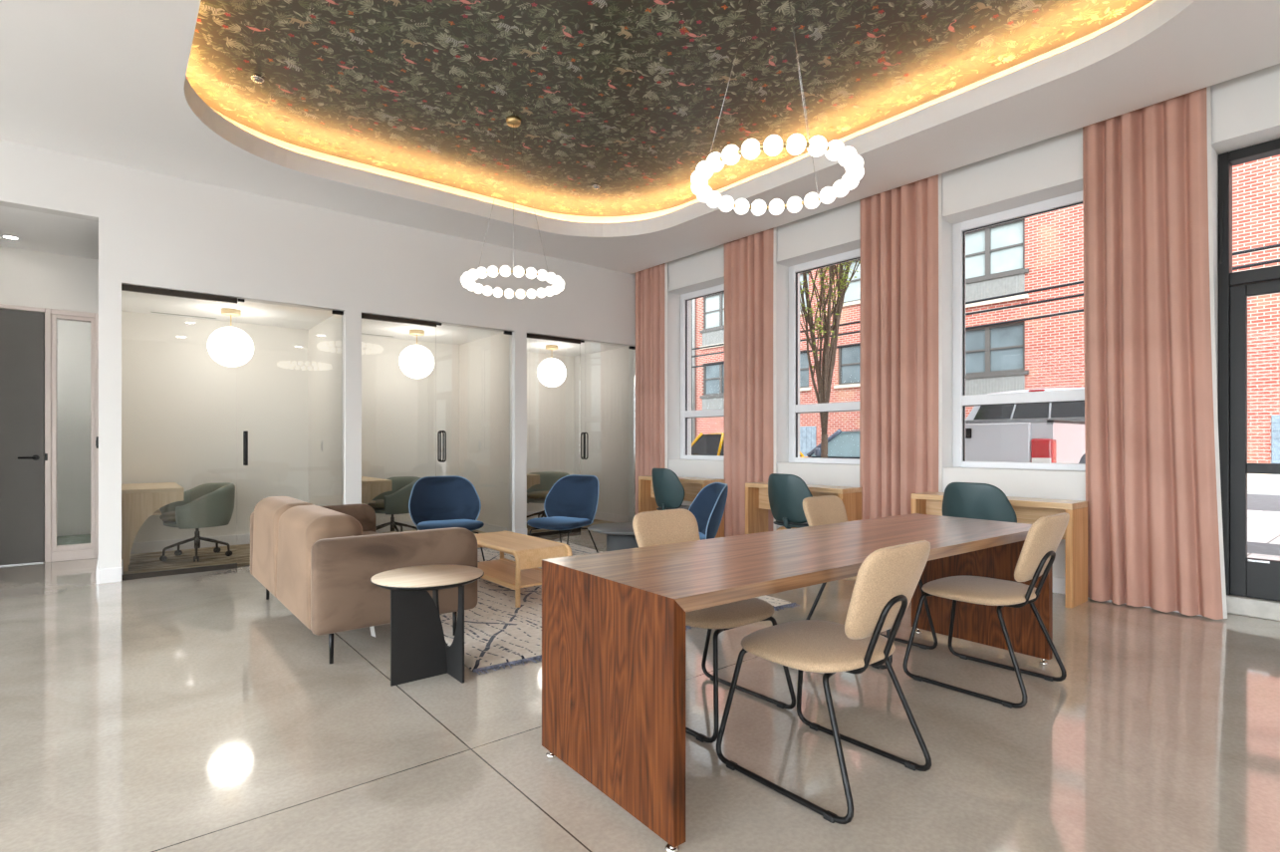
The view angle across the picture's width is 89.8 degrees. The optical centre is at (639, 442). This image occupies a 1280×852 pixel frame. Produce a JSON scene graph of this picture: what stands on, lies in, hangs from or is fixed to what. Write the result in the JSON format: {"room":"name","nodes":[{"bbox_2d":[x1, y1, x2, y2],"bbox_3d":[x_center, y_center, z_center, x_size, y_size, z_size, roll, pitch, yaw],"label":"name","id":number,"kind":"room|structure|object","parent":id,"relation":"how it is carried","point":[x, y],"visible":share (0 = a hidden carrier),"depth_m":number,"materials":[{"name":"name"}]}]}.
{"room":"coworking lounge","nodes":[
{"label":"coworking lounge","id":0,"kind":"room"},
{"bbox_2d":[56,318,90,535],"bbox_3d":[-8.080,-0.400,6.292,6.300,3.200,2.180,0,0,-39],"label":"wall","id":1,"kind":"structure","parent":0,"point":[73,337],"depth_m":8.24,"materials":[{"name":"paint"}]},
{"bbox_2d":[0,246,574,561],"bbox_3d":[-5.368,-0.450,7.031,11.030,3.300,0.120,0,0,-39],"label":"wall","id":2,"kind":"structure","parent":0,"point":[178,403],"depth_m":7.59,"materials":[{"name":"paint"}]},
{"bbox_2d":[0,303,98,565],"bbox_3d":[-6.186,-0.070,6.275,1.405,2.540,0.209,0,0,-39],"label":"door","id":3,"kind":"structure","parent":2,"relation":"in","point":[28,335],"depth_m":6.35,"materials":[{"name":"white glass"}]},
{"bbox_2d":[0,205,624,356],"bbox_3d":[-5.455,-1.750,7.366,11.720,0.700,3.850,0,0,-39],"label":"ceiling","id":4,"kind":"structure","parent":0,"point":[36,231],"depth_m":6.66,"materials":[{"name":"paint"}]},
{"bbox_2d":[1,235,19,239],"bbox_3d":[-5.851,-1.907,5.973,0.120,0.007,0.120,0,0,-39],"label":"recessed light","id":5,"kind":"object","parent":4,"relation":"in","point":[5,236],"visible":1,"depth_m":5.97,"materials":[{"name":"white plastic"}]},
{"bbox_2d":[149,310,217,318],"bbox_3d":[-5.011,-1.397,7.065,0.600,0.006,0.060,0,0,-39],"label":"ceiling vent","id":6,"kind":"object","parent":4,"relation":"in","point":[150,311],"visible":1,"depth_m":7.06,"materials":[{"name":"white plastic"}]},
{"bbox_2d":[206,307,254,366],"bbox_3d":[-4.328,-1.101,6.798,0.427,0.598,0.427,0,0,-39],"label":"globe pendant","id":7,"kind":"object","parent":4,"relation":"hanging from","point":[221,344],"visible":0.95,"depth_m":6.67,"materials":[{"name":"white glass"}]},
{"bbox_2d":[361,332,394,337],"bbox_3d":[-3.483,-1.397,8.320,0.600,0.006,0.060,0,0,-39],"label":"ceiling vent","id":8,"kind":"object","parent":4,"relation":"in","point":[362,333],"visible":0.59,"depth_m":8.38,"materials":[{"name":"white plastic"}]},
{"bbox_2d":[398,329,434,378],"bbox_3d":[-2.798,-1.101,8.054,0.427,0.598,0.427,0,0,-39],"label":"globe pendant","id":9,"kind":"object","parent":4,"relation":"hanging from","point":[415,361],"visible":1,"depth_m":7.92,"materials":[{"name":"white glass"}]},
{"bbox_2d":[536,344,566,386],"bbox_3d":[-1.276,-1.101,9.305,0.427,0.598,0.427,0,0,-39],"label":"globe pendant","id":10,"kind":"object","parent":4,"relation":"hanging from","point":[551,372],"visible":1,"depth_m":9.16,"materials":[{"name":"white glass"}]},
{"bbox_2d":[0,139,635,568],"bbox_3d":[-4.330,-0.850,5.768,11.030,4.100,0.150,0,0,-39],"label":"wall","id":11,"kind":"structure","parent":0,"point":[156,230],"depth_m":6.40,"materials":[{"name":"paint"}]},
{"bbox_2d":[95,436,98,448],"bbox_3d":[-4.666,0.000,5.524,0.018,0.100,0.040,0,0,-39],"label":"card reader","id":12,"kind":"object","parent":11,"relation":"attached to","point":[97,440],"visible":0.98,"depth_m":5.51,"materials":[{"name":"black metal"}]},
{"bbox_2d":[96,511,629,583],"bbox_3d":[-4.801,1.137,6.342,11.030,0.125,1.664,0,0,-39],"label":"baseboard","id":13,"kind":"structure","parent":11,"relation":"attached to","point":[149,546],"depth_m":7.32,"materials":[{"name":"paint"}]},
{"bbox_2d":[307,313,509,530],"bbox_3d":[-3.580,-0.400,7.451,4.107,3.200,1.500,0,0,-39],"label":"wall","id":14,"kind":"structure","parent":0,"point":[483,363],"depth_m":8.18,"materials":[{"name":"paint"}]},
{"bbox_2d":[0,529,1279,851],"bbox_3d":[-1.669,1.260,2.757,11.720,0.120,15.980,0,0,-39],"label":"floor","id":15,"kind":"structure","parent":0,"point":[196,711],"depth_m":2.62,"materials":[{"name":"concrete"}]},
{"bbox_2d":[56,533,90,544],"bbox_3d":[-8.009,1.194,6.285,5.980,0.012,2.060,0,0,-39],"label":"carpet","id":16,"kind":"object","parent":15,"relation":"on","point":[84,538],"visible":0.02,"depth_m":7.86,"materials":[{"name":"grey carpet"}]},
{"bbox_2d":[123,543,250,573],"bbox_3d":[-4.334,1.196,6.807,1.783,0.008,1.502,0,0,-39],"label":"carpet","id":17,"kind":"object","parent":15,"relation":"on","point":[149,561],"visible":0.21,"depth_m":6.54,"materials":[{"name":"grey carpet"}]},
{"bbox_2d":[121,482,183,571],"bbox_3d":[-4.942,0.815,6.488,0.470,0.755,1.100,0,0,-39],"label":"office desk","id":18,"kind":"object","parent":17,"relation":"on","point":[139,501],"visible":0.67,"depth_m":6.01,"materials":[{"name":"brown wood"}]},
{"bbox_2d":[151,509,161,514],"bbox_3d":[-5.017,0.682,6.445,0.300,0.020,1.050,0,0,-39],"label":"shelf","id":19,"kind":"object","parent":18,"relation":"attached to","point":[157,512],"depth_m":6.15,"materials":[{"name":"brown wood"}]},
{"bbox_2d":[159,482,235,561],"bbox_3d":[-4.592,0.810,6.658,0.709,0.761,0.652,0,0,38],"label":"office chair","id":20,"kind":"object","parent":17,"relation":"on","point":[206,504],"visible":0.99,"depth_m":6.52,"materials":[{"name":"green fabric"}]},
{"bbox_2d":[159,511,176,521],"bbox_3d":[-4.612,0.752,6.632,0.510,0.100,0.540,0,0,38],"label":"seat cushion","id":21,"kind":"object","parent":20,"relation":"on","point":[166,516],"depth_m":6.39,"materials":[{"name":"green fabric"}]},
{"bbox_2d":[250,496,478,663],"bbox_3d":[-2.013,0.805,4.474,0.930,0.790,2.149,0,0,-39],"label":"sofa","id":22,"kind":"object","parent":15,"relation":"on","point":[320,562],"visible":0.92,"depth_m":3.65,"materials":[{"name":"fabric"}]},
{"bbox_2d":[252,496,313,597],"bbox_3d":[-2.549,0.718,4.633,0.302,0.615,0.923,0,0,-39],"label":"cushion","id":23,"kind":"object","parent":22,"relation":"on","point":[267,513],"depth_m":4.45,"materials":[{"name":"fabric"}]},
{"bbox_2d":[276,505,362,629],"bbox_3d":[-1.961,0.718,3.917,0.302,0.615,0.923,0,0,-39],"label":"cushion","id":24,"kind":"object","parent":22,"relation":"on","point":[300,526],"depth_m":3.67,"materials":[{"name":"fabric"}]},
{"bbox_2d":[362,530,380,534],"bbox_3d":[-2.208,0.820,4.901,0.650,0.160,0.903,0,0,-39],"label":"seat cushion","id":25,"kind":"object","parent":22,"relation":"on","point":[364,532],"depth_m":5.27,"materials":[{"name":"fabric"}]},
{"bbox_2d":[121,283,635,579],"bbox_3d":[-2.296,-0.090,7.432,5.763,2.580,0.102,0,0,-39],"label":"glass wall","id":26,"kind":"structure","parent":15,"relation":"on","point":[125,287],"depth_m":6.15,"materials":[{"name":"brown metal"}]},
{"bbox_2d":[370,564,484,686],"bbox_3d":[-1.081,0.938,3.285,0.550,0.524,0.550,0,0,-39],"label":"side table","id":27,"kind":"object","parent":15,"relation":"on","point":[419,649],"visible":1,"depth_m":3.23,"materials":[{"name":"black metal"}]},
{"bbox_2d":[378,528,487,533],"bbox_3d":[-2.809,1.196,8.060,1.774,0.008,1.502,0,0,-39],"label":"carpet","id":28,"kind":"object","parent":15,"relation":"on","point":[478,531],"visible":0.14,"depth_m":8.59,"materials":[{"name":"grey carpet"}]},
{"bbox_2d":[361,476,391,504],"bbox_3d":[-3.413,0.815,7.743,0.470,0.755,1.100,0,0,-39],"label":"office desk","id":29,"kind":"object","parent":28,"relation":"on","point":[372,487],"visible":0.38,"depth_m":7.35,"materials":[{"name":"brown wood"}]},
{"bbox_2d":[367,476,420,531],"bbox_3d":[-3.054,0.810,7.921,0.709,0.761,0.652,0,0,37],"label":"office chair","id":30,"kind":"object","parent":28,"relation":"on","point":[395,501],"visible":0.58,"depth_m":7.72,"materials":[{"name":"green fabric"}]},
{"bbox_2d":[367,499,384,509],"bbox_3d":[-3.074,0.752,7.895,0.510,0.100,0.540,0,0,37],"label":"seat cushion","id":31,"kind":"object","parent":30,"relation":"on","point":[380,503],"depth_m":7.64,"materials":[{"name":"green fabric"}]},
{"bbox_2d":[526,518,613,532],"bbox_3d":[-1.280,1.196,9.316,1.777,0.008,1.502,0,0,-39],"label":"carpet","id":32,"kind":"object","parent":15,"relation":"on","point":[596,521],"visible":0.14,"depth_m":9.05,"materials":[{"name":"grey carpet"}]},
{"bbox_2d":[526,473,539,494],"bbox_3d":[-1.886,0.815,8.998,0.470,0.755,1.100,0,0,-39],"label":"office desk","id":33,"kind":"object","parent":32,"relation":"on","point":[532,479],"visible":0.23,"depth_m":8.65,"materials":[{"name":"brown wood"}]},
{"bbox_2d":[526,471,569,523],"bbox_3d":[-1.353,0.810,9.239,0.709,0.761,0.652,0,0,6],"label":"office chair","id":34,"kind":"object","parent":32,"relation":"on","point":[537,493],"visible":0.32,"depth_m":9.45,"materials":[{"name":"green fabric"}]},
{"bbox_2d":[526,491,548,499],"bbox_3d":[-1.357,0.752,9.206,0.510,0.100,0.540,0,0,6],"label":"seat cushion","id":35,"kind":"object","parent":34,"relation":"on","point":[531,494],"depth_m":8.98,"materials":[{"name":"green fabric"}]},
{"bbox_2d":[440,539,799,674],"bbox_3d":[-0.901,1.190,5.555,2.476,0.019,3.785,0,0,-35],"label":"rug","id":36,"kind":"object","parent":15,"relation":"on","point":[497,634],"visible":0.12,"depth_m":4.17,"materials":[{"name":"beige carpet"}]},
{"bbox_2d":[408,475,485,560],"bbox_3d":[-1.956,0.767,6.530,0.724,0.824,0.671,0,0,-28],"label":"lounge chair","id":37,"kind":"object","parent":36,"relation":"on","point":[435,502],"visible":0.81,"depth_m":6.72,"materials":[{"name":"blue fabric"}]},
{"bbox_2d":[474,529,572,607],"bbox_3d":[-1.053,0.977,5.166,0.480,0.402,1.145,0,0,-39],"label":"coffee table","id":38,"kind":"object","parent":36,"relation":"on","point":[528,551],"visible":0.63,"depth_m":4.89,"materials":[{"name":"brown wood"}]},
{"bbox_2d":[478,558,541,587],"bbox_3d":[-1.053,1.044,5.166,0.422,0.018,1.060,0,0,-39],"label":"shelf","id":39,"kind":"object","parent":38,"relation":"attached to","point":[500,571],"depth_m":5.08,"materials":[{"name":"brown wood"}]},
{"bbox_2d":[526,474,599,552],"bbox_3d":[-0.793,0.767,6.758,0.724,0.824,0.671,0,0,33],"label":"lounge chair","id":40,"kind":"object","parent":36,"relation":"on","point":[572,501],"visible":0.98,"depth_m":6.94,"materials":[{"name":"blue fabric"}]},
{"bbox_2d":[587,521,638,550],"bbox_3d":[-0.143,0.999,6.224,0.724,0.362,0.724,0,0,-39],"label":"pedestal table","id":41,"kind":"object","parent":36,"relation":"on","point":[620,535],"visible":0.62,"depth_m":6.06,"materials":[{"name":"laminate"}]},
{"bbox_2d":[688,482,728,539],"bbox_3d":[0.408,0.767,5.577,0.671,0.824,0.724,0,0,-9],"label":"lounge chair","id":42,"kind":"object","parent":36,"relation":"on","point":[708,505],"visible":0.41,"depth_m":5.73,"materials":[{"name":"blue fabric"}]},
{"bbox_2d":[651,467,690,510],"bbox_3d":[0.422,0.746,7.451,0.539,0.913,0.530,0,0,-39],"label":"desk chair","id":43,"kind":"object","parent":15,"relation":"on","point":[668,490],"visible":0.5,"depth_m":7.24,"materials":[{"name":"teal plastic"}]},
{"bbox_2d":[638,475,724,537],"bbox_3d":[0.498,0.822,8.113,0.345,0.757,1.215,0,0,-39],"label":"desk","id":44,"kind":"object","parent":15,"relation":"on","point":[692,486],"visible":0.35,"depth_m":8.05,"materials":[{"name":"brown wood"}]},
{"bbox_2d":[632,508,795,743],"bbox_3d":[0.296,0.767,2.932,0.538,0.867,0.635,0,0,-39],"label":"dining chair","id":45,"kind":"object","parent":15,"relation":"on","point":[657,527],"visible":0.45,"depth_m":2.87,"materials":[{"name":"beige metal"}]},
{"bbox_2d":[768,473,812,529],"bbox_3d":[1.514,0.746,6.122,0.539,0.913,0.530,0,0,-39],"label":"desk chair","id":46,"kind":"object","parent":15,"relation":"on","point":[787,493],"visible":0.58,"depth_m":5.94,"materials":[{"name":"teal plastic"}]},
{"bbox_2d":[541,512,1052,851],"bbox_3d":[0.923,0.825,2.966,2.670,0.750,0.784,0,0,-37],"label":"dining table","id":47,"kind":"object","parent":15,"relation":"on","point":[614,622],"visible":0.95,"depth_m":2.28,"materials":[{"name":"brown wood"}]},
{"bbox_2d":[745,481,861,533],"bbox_3d":[1.669,0.822,6.687,0.345,0.757,1.215,0,0,-39],"label":"desk","id":48,"kind":"object","parent":15,"relation":"on","point":[757,504],"visible":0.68,"depth_m":7.02,"materials":[{"name":"brown wood"}]},
{"bbox_2d":[716,539,931,823],"bbox_3d":[0.683,0.767,2.351,0.538,0.867,0.635,0,0,-39],"label":"dining chair","id":49,"kind":"object","parent":15,"relation":"on","point":[887,580],"visible":1,"depth_m":2.17,"materials":[{"name":"beige fabric"}]},
{"bbox_2d":[802,495,937,669],"bbox_3d":[1.309,0.767,3.763,0.538,0.867,0.635,0,0,-39],"label":"dining chair","id":50,"kind":"object","parent":15,"relation":"on","point":[826,509],"visible":0.17,"depth_m":3.87,"materials":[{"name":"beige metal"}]},
{"bbox_2d":[942,482,1017,521],"bbox_3d":[2.586,0.746,4.816,0.539,0.913,0.530,0,0,-39],"label":"desk chair","id":51,"kind":"object","parent":15,"relation":"on","point":[985,501],"visible":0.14,"depth_m":4.61,"materials":[{"name":"teal plastic"}]},
{"bbox_2d":[902,512,1069,708],"bbox_3d":[1.750,0.767,3.227,0.538,0.867,0.635,0,0,-39],"label":"dining chair","id":52,"kind":"object","parent":15,"relation":"on","point":[1037,556],"visible":1,"depth_m":3.06,"materials":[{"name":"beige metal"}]},
{"bbox_2d":[911,491,1087,607],"bbox_3d":[2.872,0.822,5.223,0.345,0.757,1.215,0,0,-39],"label":"desk","id":53,"kind":"object","parent":15,"relation":"on","point":[1028,510],"visible":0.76,"depth_m":4.79,"materials":[{"name":"brown wood"}]},
{"bbox_2d":[0,0,1279,273],"bbox_3d":[-0.384,-2.695,1.192,11.720,0.610,11.930,0,0,-39],"label":"ceiling","id":54,"kind":"structure","parent":0,"point":[395,112],"depth_m":4.76,"materials":[{"name":"paint"}]},
{"bbox_2d":[250,74,263,83],"bbox_3d":[-2.831,-2.683,4.754,0.090,0.028,0.090,0,0,-39],"label":"sprinkler cover","id":55,"kind":"object","parent":54,"relation":"attached to","point":[257,79],"visible":1,"depth_m":4.74,"materials":[{"name":"silver metal"}]},
{"bbox_2d":[460,115,564,298],"bbox_3d":[-1.058,-1.992,5.375,0.850,1.411,0.850,0,0,6],"label":"ring chandelier","id":56,"kind":"object","parent":54,"relation":"hanging from","point":[558,286],"visible":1,"depth_m":5.28,"materials":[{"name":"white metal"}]},
{"bbox_2d":[591,184,600,189],"bbox_3d":[-0.461,-2.683,6.752,0.090,0.028,0.090,0,0,-39],"label":"sprinkler cover","id":57,"kind":"object","parent":54,"relation":"attached to","point":[595,186],"visible":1,"depth_m":6.73,"materials":[{"name":"silver metal"}]},
{"bbox_2d":[635,261,667,513],"bbox_3d":[0.151,-0.742,8.904,0.115,3.870,0.670,0,0,-39],"label":"curtain","id":58,"kind":"object","parent":54,"relation":"hanging from","point":[650,283],"visible":0.71,"depth_m":8.92,"materials":[{"name":"pink fabric"}]},
{"bbox_2d":[723,227,776,536],"bbox_3d":[1.266,-0.742,7.546,0.115,3.870,0.845,0,0,-39],"label":"curtain","id":59,"kind":"object","parent":54,"relation":"hanging from","point":[749,261],"visible":0.8,"depth_m":7.47,"materials":[{"name":"pink fabric"}]},
{"bbox_2d":[690,0,864,215],"bbox_3d":[0.684,-1.992,3.254,0.850,1.411,0.850,0,0,6],"label":"ring chandelier","id":60,"kind":"object","parent":54,"relation":"hanging from","point":[847,156],"visible":1,"depth_m":3.10,"materials":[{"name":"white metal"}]},
{"bbox_2d":[859,173,942,519],"bbox_3d":[2.452,-0.742,6.103,0.115,3.870,0.850,0,0,-39],"label":"curtain","id":61,"kind":"object","parent":54,"relation":"hanging from","point":[900,387],"visible":0.71,"depth_m":6.01,"materials":[{"name":"pink fabric"}]},
{"bbox_2d":[1082,85,1227,619],"bbox_3d":[3.659,-0.742,4.633,0.115,3.870,0.845,0,0,-39],"label":"curtain","id":62,"kind":"object","parent":54,"relation":"hanging from","point":[1153,490],"visible":0.9,"depth_m":4.57,"materials":[{"name":"pink fabric"}]},
{"bbox_2d":[574,63,1279,577],"bbox_3d":[3.400,-0.850,5.432,0.490,4.100,13.680,0,0,-39],"label":"wall","id":63,"kind":"structure","parent":0,"point":[1245,109],"depth_m":6.60,"materials":[{"name":"paint"}]},
{"bbox_2d":[680,283,724,460],"bbox_3d":[0.955,-0.910,8.519,0.090,2.280,1.153,0,0,-39],"label":"window","id":64,"kind":"structure","parent":63,"relation":"in","point":[685,413],"depth_m":8.88,"materials":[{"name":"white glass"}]},
{"bbox_2d":[788,248,860,464],"bbox_3d":[2.138,-0.910,7.078,0.090,2.280,1.165,0,0,-39],"label":"window","id":65,"kind":"structure","parent":63,"relation":"in","point":[795,408],"depth_m":7.44,"materials":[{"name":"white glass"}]},
{"bbox_2d":[952,190,1085,470],"bbox_3d":[3.345,-0.910,5.609,0.090,2.280,1.182,0,0,-39],"label":"window","id":66,"kind":"structure","parent":63,"relation":"in","point":[960,400],"depth_m":5.92,"materials":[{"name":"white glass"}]},
{"bbox_2d":[1052,576,1201,615],"bbox_3d":[3.697,1.137,4.673,0.014,0.125,11.730,0,0,-39],"label":"baseboard","id":67,"kind":"structure","parent":63,"relation":"attached to","point":[1058,583],"depth_m":5.11,"materials":[{"name":"paint"}]},
{"bbox_2d":[1218,138,1279,600],"bbox_3d":[4.850,-0.485,3.708,0.217,3.130,2.274,0,0,-39],"label":"door","id":68,"kind":"structure","parent":63,"relation":"in","point":[1244,576],"depth_m":4.51,"materials":[{"name":"black paint"}]},
{"bbox_2d":[1226,594,1279,620],"bbox_3d":[4.962,1.140,3.845,0.450,0.120,2.444,0,0,-39],"label":"trim","id":69,"kind":"structure","parent":63,"relation":"attached to","point":[1237,605],"depth_m":4.41,"materials":[{"name":"concrete"}]},
{"label":"outside","id":70,"kind":"structure","parent":0,"visible":0},
{"bbox_2d":[1247,489,1279,495],"bbox_3d":[11.853,1.260,19.442,1.000,0.200,75.000,0,0,-39],"label":"kerb","id":71,"kind":"object","parent":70,"point":[1249,491],"depth_m":15.27,"materials":[{"name":"grey concrete"}]},
{"bbox_2d":[691,299,692,442],"bbox_3d":[0.575,-4.050,38.648,7.050,10.500,13.200,0,0,-39],"label":"building","id":72,"kind":"structure","parent":71,"relation":"on","point":[691,300],"depth_m":31.74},
{"bbox_2d":[692,154,1279,490],"bbox_3d":[17.892,-4.750,19.032,8.187,11.900,38.700,0,0,-39],"label":"brick building","id":73,"kind":"structure","parent":71,"relation":"on","point":[1043,250],"depth_m":19.99,"materials":[{"name":"red brick"}]},
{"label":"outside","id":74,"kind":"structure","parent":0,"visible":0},
{"bbox_2d":[691,243,1279,349],"bbox_3d":[9.439,-3.654,12.929,0.054,0.932,36.002,0,0,-39],"label":"overhead cable","id":75,"kind":"object","parent":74,"point":[1273,245],"visible":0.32,"depth_m":13.96,"materials":[{"name":"black plastic"}]},
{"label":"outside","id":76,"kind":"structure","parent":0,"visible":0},
{"bbox_2d":[691,258,1279,357],"bbox_3d":[9.671,-3.454,13.119,0.054,0.932,36.002,0,0,-39],"label":"overhead cable","id":77,"kind":"object","parent":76,"point":[1275,260],"visible":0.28,"depth_m":14.26,"materials":[{"name":"black plastic"}]},
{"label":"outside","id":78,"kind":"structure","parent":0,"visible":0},
{"bbox_2d":[691,308,1083,367],"bbox_3d":[9.903,-3.189,13.309,0.054,1.029,36.002,0,0,-39],"label":"overhead cable","id":79,"kind":"object","parent":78,"point":[1081,310],"visible":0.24,"depth_m":15.05,"materials":[{"name":"black plastic"}]},
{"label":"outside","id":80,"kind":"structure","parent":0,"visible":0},
{"bbox_2d":[1247,552,1279,560],"bbox_3d":[1.429,1.320,10.880,3.380,0.200,75.000,0,0,-39],"label":"sidewalk","id":81,"kind":"structure","parent":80,"point":[1249,555],"depth_m":6.87,"materials":[{"name":"grey concrete"}]},
{"bbox_2d":[799,258,860,458],"bbox_3d":[3.092,-3.208,10.129,2.321,8.858,2.120,0,0,6],"label":"street tree","id":82,"kind":"object","parent":81,"relation":"on","point":[827,360],"visible":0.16,"depth_m":10.16,"materials":[{"name":"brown plant"}]},
{"bbox_2d":[965,387,1085,463],"bbox_3d":[6.080,0.205,9.614,5.840,1.990,2.370,0,0,-39],"label":"van","id":83,"kind":"object","parent":81,"relation":"on","point":[1054,432],"visible":0.25,"depth_m":7.59,"materials":[{"name":"white paint"}]},
{"bbox_2d":[1028,389,1044,391],"bbox_3d":[5.790,-0.755,9.376,0.050,0.030,0.200,0,0,-39],"label":"brake light","id":84,"kind":"object","parent":83,"relation":"attached to","point":[1029,389],"depth_m":9.35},
{"bbox_2d":[1031,457,1050,462],"bbox_3d":[4.513,0.207,7.189,0.140,0.075,0.195,0,0,-39],"label":"light","id":85,"kind":"object","parent":83,"relation":"attached to","point":[1034,459],"depth_m":7.14,"materials":[{"name":"white plastic"}]},
{"bbox_2d":[1030,438,1056,463],"bbox_3d":[4.522,0.177,7.197,0.155,0.445,0.219,0,0,-39],"label":"tail light","id":86,"kind":"object","parent":83,"relation":"attached to","point":[1042,449],"depth_m":7.13,"materials":[{"name":"red plastic"}]},
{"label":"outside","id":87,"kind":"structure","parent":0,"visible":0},
{"bbox_2d":[1247,494,1279,511],"bbox_3d":[9.535,1.330,17.538,5.000,0.200,75.000,0,0,-39],"label":"street","id":88,"kind":"structure","parent":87,"point":[1263,502],"depth_m":13.11,"materials":[{"name":"grey asphalt"}]},
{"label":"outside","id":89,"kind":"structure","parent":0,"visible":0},
{"bbox_2d":[1247,540,1279,555],"bbox_3d":[3.199,1.330,12.333,1.200,0.200,75.000,0,0,-39],"label":"gutter","id":90,"kind":"object","parent":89,"point":[1252,547],"depth_m":7.45,"materials":[{"name":"concrete"}]},
{"bbox_2d":[806,428,859,458],"bbox_3d":[4.341,0.485,11.887,2.075,1.490,3.500,0,0,-39],"label":"car","id":91,"kind":"object","parent":90,"relation":"on","point":[841,444],"visible":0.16,"depth_m":11.60,"materials":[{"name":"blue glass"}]},
{"bbox_2d":[814,447,820,456],"bbox_3d":[3.311,0.175,11.740,0.295,0.150,0.120,0,0,-39],"label":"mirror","id":92,"kind":"object","parent":91,"relation":"attached to","point":[817,450],"depth_m":11.63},
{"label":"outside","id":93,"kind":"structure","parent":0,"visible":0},
{"bbox_2d":[1247,510,1279,543],"bbox_3d":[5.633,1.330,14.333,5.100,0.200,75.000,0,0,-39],"label":"paving","id":94,"kind":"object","parent":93,"point":[1262,526],"depth_m":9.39,"materials":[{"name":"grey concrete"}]},
{"bbox_2d":[691,432,807,457],"bbox_3d":[2.556,0.410,17.370,2.210,1.640,4.800,0,0,-39],"label":"taxi","id":95,"kind":"object","parent":94,"relation":"on","point":[709,443],"visible":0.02,"depth_m":17.03,"materials":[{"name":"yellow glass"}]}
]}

